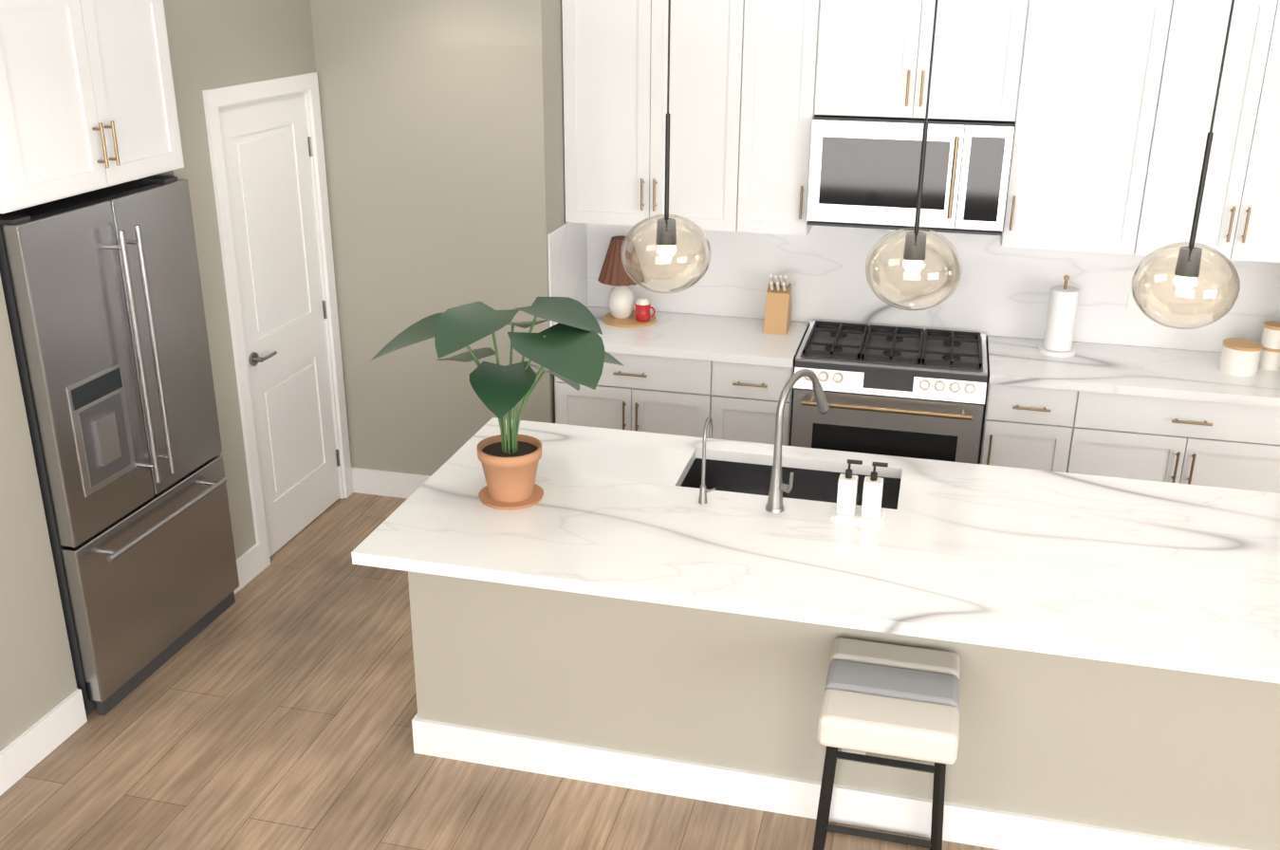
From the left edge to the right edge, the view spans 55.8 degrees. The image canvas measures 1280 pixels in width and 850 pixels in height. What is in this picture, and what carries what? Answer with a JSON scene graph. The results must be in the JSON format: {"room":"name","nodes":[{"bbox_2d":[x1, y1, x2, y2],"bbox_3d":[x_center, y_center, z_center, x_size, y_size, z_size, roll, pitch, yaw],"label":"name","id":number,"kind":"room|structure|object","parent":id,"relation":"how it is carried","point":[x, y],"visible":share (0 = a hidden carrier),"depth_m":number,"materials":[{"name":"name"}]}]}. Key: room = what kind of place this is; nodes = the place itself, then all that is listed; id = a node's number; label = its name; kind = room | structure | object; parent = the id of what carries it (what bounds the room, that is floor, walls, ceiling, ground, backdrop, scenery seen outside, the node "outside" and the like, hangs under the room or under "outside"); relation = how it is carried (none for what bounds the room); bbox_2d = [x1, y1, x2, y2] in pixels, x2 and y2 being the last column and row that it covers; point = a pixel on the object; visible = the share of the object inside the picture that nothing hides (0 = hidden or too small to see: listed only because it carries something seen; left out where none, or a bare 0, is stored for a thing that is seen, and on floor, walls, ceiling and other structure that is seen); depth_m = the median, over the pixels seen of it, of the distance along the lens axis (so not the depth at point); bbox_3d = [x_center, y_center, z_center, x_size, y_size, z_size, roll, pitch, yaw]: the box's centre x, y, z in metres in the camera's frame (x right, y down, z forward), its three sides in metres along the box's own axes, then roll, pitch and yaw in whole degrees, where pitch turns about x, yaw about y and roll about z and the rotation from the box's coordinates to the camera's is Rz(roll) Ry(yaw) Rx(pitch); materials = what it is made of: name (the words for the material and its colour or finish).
{"room":"kitchen","nodes":[
{"label":"kitchen","id":0,"kind":"room"},
{"bbox_2d":[0,492,999,849],"bbox_3d":[2.363,0.894,5.032,10.100,0.050,13.600,5,21,13],"label":"floor","id":1,"kind":"structure","parent":0,"point":[273,707],"depth_m":4.14,"materials":[{"name":"brown wood"}]},
{"bbox_2d":[0,175,239,715],"bbox_3d":[-2.171,0.033,4.582,0.831,1.825,0.915,5,21,13],"label":"fridge","id":2,"kind":"object","parent":1,"relation":"on","point":[103,296],"visible":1,"depth_m":4.36,"materials":[{"name":"grey metal"}]},
{"bbox_2d":[554,352,728,440],"bbox_3d":[0.058,-0.032,6.127,0.840,0.876,0.598,5,21,13],"label":"base cabinet","id":3,"kind":"object","parent":1,"relation":"on","point":[648,394],"depth_m":5.76,"materials":[{"name":"white wood"}]},
{"bbox_2d":[587,306,808,367],"bbox_3d":[0.210,-0.442,5.917,1.155,0.040,0.623,5,21,13],"label":"countertop","id":4,"kind":"structure","parent":3,"relation":"on","point":[674,336],"depth_m":5.77,"materials":[{"name":"white stone"}]},
{"bbox_2d":[597,235,656,328],"bbox_3d":[-0.062,-0.721,6.009,0.303,0.415,0.270,5,21,13],"label":"table lamp","id":5,"kind":"object","parent":4,"relation":"on","point":[621,305],"visible":0.9,"depth_m":5.98,"materials":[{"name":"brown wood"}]},
{"bbox_2d":[763,274,792,334],"bbox_3d":[0.676,-0.606,5.901,0.110,0.284,0.185,5,21,13],"label":"knife block","id":6,"kind":"object","parent":4,"relation":"on","point":[778,310],"visible":1,"depth_m":5.86,"materials":[{"name":"brown wood"}]},
{"bbox_2d":[724,333,805,445],"bbox_3d":[0.557,0.015,6.010,0.438,0.876,0.598,5,21,13],"label":"base cabinet","id":7,"kind":"object","parent":1,"relation":"on","point":[751,399],"depth_m":5.64,"materials":[{"name":"white wood"}]},
{"bbox_2d":[408,455,1279,849],"bbox_3d":[0.757,0.723,4.155,2.962,0.876,0.896,5,21,13],"label":"kitchen island","id":8,"kind":"object","parent":1,"relation":"on","point":[615,607],"depth_m":3.83,"materials":[{"name":"beige paint"}]},
{"bbox_2d":[351,417,1279,683],"bbox_3d":[0.736,0.335,3.885,3.020,0.040,1.210,5,21,13],"label":"island countertop","id":9,"kind":"structure","parent":8,"relation":"on","point":[1172,577],"depth_m":3.71,"materials":[{"name":"white stone"}]},
{"bbox_2d":[371,296,624,510],"bbox_3d":[-0.434,-0.080,3.945,0.796,0.681,0.699,5,21,13],"label":"potted plant","id":10,"kind":"object","parent":9,"relation":"on","point":[568,348],"visible":1,"depth_m":3.77,"materials":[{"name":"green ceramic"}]},
{"bbox_2d":[698,369,829,513],"bbox_3d":[0.412,0.025,4.003,0.390,0.452,0.340,5,21,13],"label":"faucet","id":11,"kind":"object","parent":9,"relation":"on","point":[777,489],"visible":1,"depth_m":3.94,"materials":[{"name":"silver metal"}]},
{"bbox_2d":[830,459,888,525],"bbox_3d":[0.709,0.207,3.893,0.170,0.195,0.100,5,21,13],"label":"soap dispensers","id":12,"kind":"object","parent":9,"relation":"on","point":[869,511],"visible":0.98,"depth_m":3.88,"materials":[{"name":"ceramic"}]},
{"bbox_2d":[812,637,959,849],"bbox_3d":[0.711,1.054,3.541,0.379,0.698,0.450,5,21,13],"label":"stool","id":13,"kind":"object","parent":1,"relation":"on","point":[891,700],"visible":1,"depth_m":3.36,"materials":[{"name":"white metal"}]},
{"bbox_2d":[790,318,987,463],"bbox_3d":[1.177,0.062,5.800,0.848,0.945,0.702,5,21,13],"label":"range","id":14,"kind":"object","parent":1,"relation":"on","point":[912,392],"visible":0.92,"depth_m":5.48,"materials":[{"name":"grey metal"}]},
{"bbox_2d":[977,386,1096,474],"bbox_3d":[1.824,0.135,5.715,0.438,0.876,0.598,5,21,13],"label":"base cabinet","id":15,"kind":"object","parent":1,"relation":"on","point":[1024,427],"depth_m":5.36,"materials":[{"name":"white wood"}]},
{"bbox_2d":[1085,393,1279,493],"bbox_3d":[2.409,0.191,5.579,1.017,0.876,0.598,5,21,13],"label":"base cabinet","id":16,"kind":"object","parent":1,"relation":"on","point":[1177,416],"depth_m":5.22,"materials":[{"name":"white wood"}]},
{"bbox_2d":[986,335,1279,408],"bbox_3d":[2.257,-0.247,5.440,1.335,0.040,0.623,5,21,13],"label":"countertop","id":17,"kind":"structure","parent":16,"relation":"on","point":[1178,375],"depth_m":5.33,"materials":[{"name":"white stone"}]},
{"bbox_2d":[1038,275,1079,357],"bbox_3d":[1.939,-0.511,5.561,0.170,0.365,0.170,5,21,13],"label":"paper towel","id":18,"kind":"object","parent":17,"relation":"on","point":[1063,304],"visible":1,"depth_m":5.53,"materials":[{"name":"paper"}]},
{"bbox_2d":[1218,337,1271,376],"bbox_3d":[2.653,-0.300,5.350,0.158,0.129,0.158,3,21,7],"label":"canister","id":19,"kind":"object","parent":17,"relation":"on","point":[1243,357],"depth_m":5.30,"materials":[{"name":"white ceramic"}]},
{"bbox_2d":[1261,320,1279,371],"bbox_3d":[2.823,-0.353,5.394,0.105,0.198,0.105,3,21,7],"label":"canister","id":20,"kind":"object","parent":17,"relation":"on","point":[1270,335],"depth_m":5.35,"materials":[{"name":"white ceramic"}]},
{"bbox_2d":[0,0,1221,751],"bbox_3d":[2.345,-1.096,4.145,10.100,4.300,13.650,5,21,13],"label":"wall","id":21,"kind":"structure","parent":0,"point":[444,139],"depth_m":5.51,"materials":[{"name":"beige paint"}]},
{"bbox_2d":[0,688,87,796],"bbox_3d":[-2.638,1.885,2.082,0.016,0.135,5.070,5,21,13],"label":"baseboard","id":22,"kind":"structure","parent":21,"relation":"attached to","point":[32,746],"depth_m":4.17,"materials":[{"name":"white wood"}]},
{"bbox_2d":[0,0,184,213],"bbox_3d":[-2.170,-1.200,4.112,0.778,0.755,0.954,5,21,13],"label":"upper cabinet","id":23,"kind":"object","parent":21,"relation":"attached to","point":[87,100],"visible":1,"depth_m":4.00,"materials":[{"name":"white wood"}]},
{"bbox_2d":[218,93,340,556],"bbox_3d":[-1.616,-0.447,5.556,0.093,2.020,0.736,5,21,13],"label":"pantry door","id":24,"kind":"structure","parent":21,"relation":"in","point":[267,149],"depth_m":5.53,"materials":[{"name":"white wood"}]},
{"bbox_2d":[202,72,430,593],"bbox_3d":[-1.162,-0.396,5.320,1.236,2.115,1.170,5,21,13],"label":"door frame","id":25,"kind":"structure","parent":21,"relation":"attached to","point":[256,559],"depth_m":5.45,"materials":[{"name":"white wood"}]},
{"bbox_2d":[561,0,762,232],"bbox_3d":[0.120,-1.554,5.682,0.898,1.195,0.349,5,21,13],"label":"upper cabinet","id":26,"kind":"object","parent":21,"relation":"attached to","point":[615,52],"depth_m":5.55,"materials":[{"name":"white wood"}]},
{"bbox_2d":[751,0,823,235],"bbox_3d":[0.625,-1.506,5.564,0.389,1.195,0.349,5,21,13],"label":"upper cabinet","id":27,"kind":"object","parent":21,"relation":"attached to","point":[788,29],"depth_m":5.41,"materials":[{"name":"white wood"}]},
{"bbox_2d":[547,222,1279,352],"bbox_3d":[1.278,-0.601,5.589,3.366,0.502,0.609,5,21,13],"label":"backsplash","id":28,"kind":"structure","parent":21,"relation":"attached to","point":[1002,291],"depth_m":5.84,"materials":[{"name":"stone"}]},
{"bbox_2d":[816,0,1032,125],"bbox_3d":[1.234,-1.703,5.326,0.864,0.650,0.349,5,21,13],"label":"upper cabinet","id":29,"kind":"object","parent":21,"relation":"attached to","point":[875,55],"depth_m":5.20,"materials":[{"name":"white wood"}]},
{"bbox_2d":[806,114,1014,235],"bbox_3d":[1.215,-1.150,5.468,0.852,0.470,0.475,5,21,13],"label":"microwave","id":30,"kind":"object","parent":29,"relation":"attached to","point":[864,172],"visible":1,"depth_m":5.29,"materials":[{"name":"grey metal"}]},
{"bbox_2d":[999,0,1195,255],"bbox_3d":[1.952,-1.380,5.255,0.619,1.195,0.349,5,21,13],"label":"upper cabinet","id":31,"kind":"object","parent":21,"relation":"attached to","point":[1105,107],"depth_m":5.12,"materials":[{"name":"white wood"}]},
{"bbox_2d":[1153,0,1279,262],"bbox_3d":[2.539,-1.324,5.119,0.836,1.195,0.349,5,21,13],"label":"upper cabinet","id":32,"kind":"object","parent":21,"relation":"attached to","point":[1239,215],"depth_m":5.01,"materials":[{"name":"white wood"}]},
{"bbox_3d":[2.385,-2.526,3.730,10.100,1.570,13.600,5,21,13],"label":"ceiling","id":33,"kind":"structure","parent":0,"visible":0},
{"bbox_2d":[621,0,711,293],"bbox_3d":[0.078,-0.930,3.334,0.261,1.157,0.261,5,21,13],"label":"pendant light","id":34,"kind":"object","parent":33,"relation":"hanging from","point":[666,231],"visible":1,"depth_m":3.45,"materials":[{"name":"glass"}]},
{"bbox_2d":[865,0,962,310],"bbox_3d":[0.757,-0.866,3.176,0.261,1.157,0.261,5,21,13],"label":"pendant light","id":35,"kind":"object","parent":33,"relation":"hanging from","point":[915,244],"visible":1,"depth_m":3.29,"materials":[{"name":"glass"}]},
{"bbox_2d":[1131,0,1240,329],"bbox_3d":[1.436,-0.801,3.018,0.261,1.157,0.261,5,21,13],"label":"pendant light","id":36,"kind":"object","parent":33,"relation":"hanging from","point":[1188,266],"visible":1,"depth_m":3.14,"materials":[{"name":"clear glass"}]}
]}

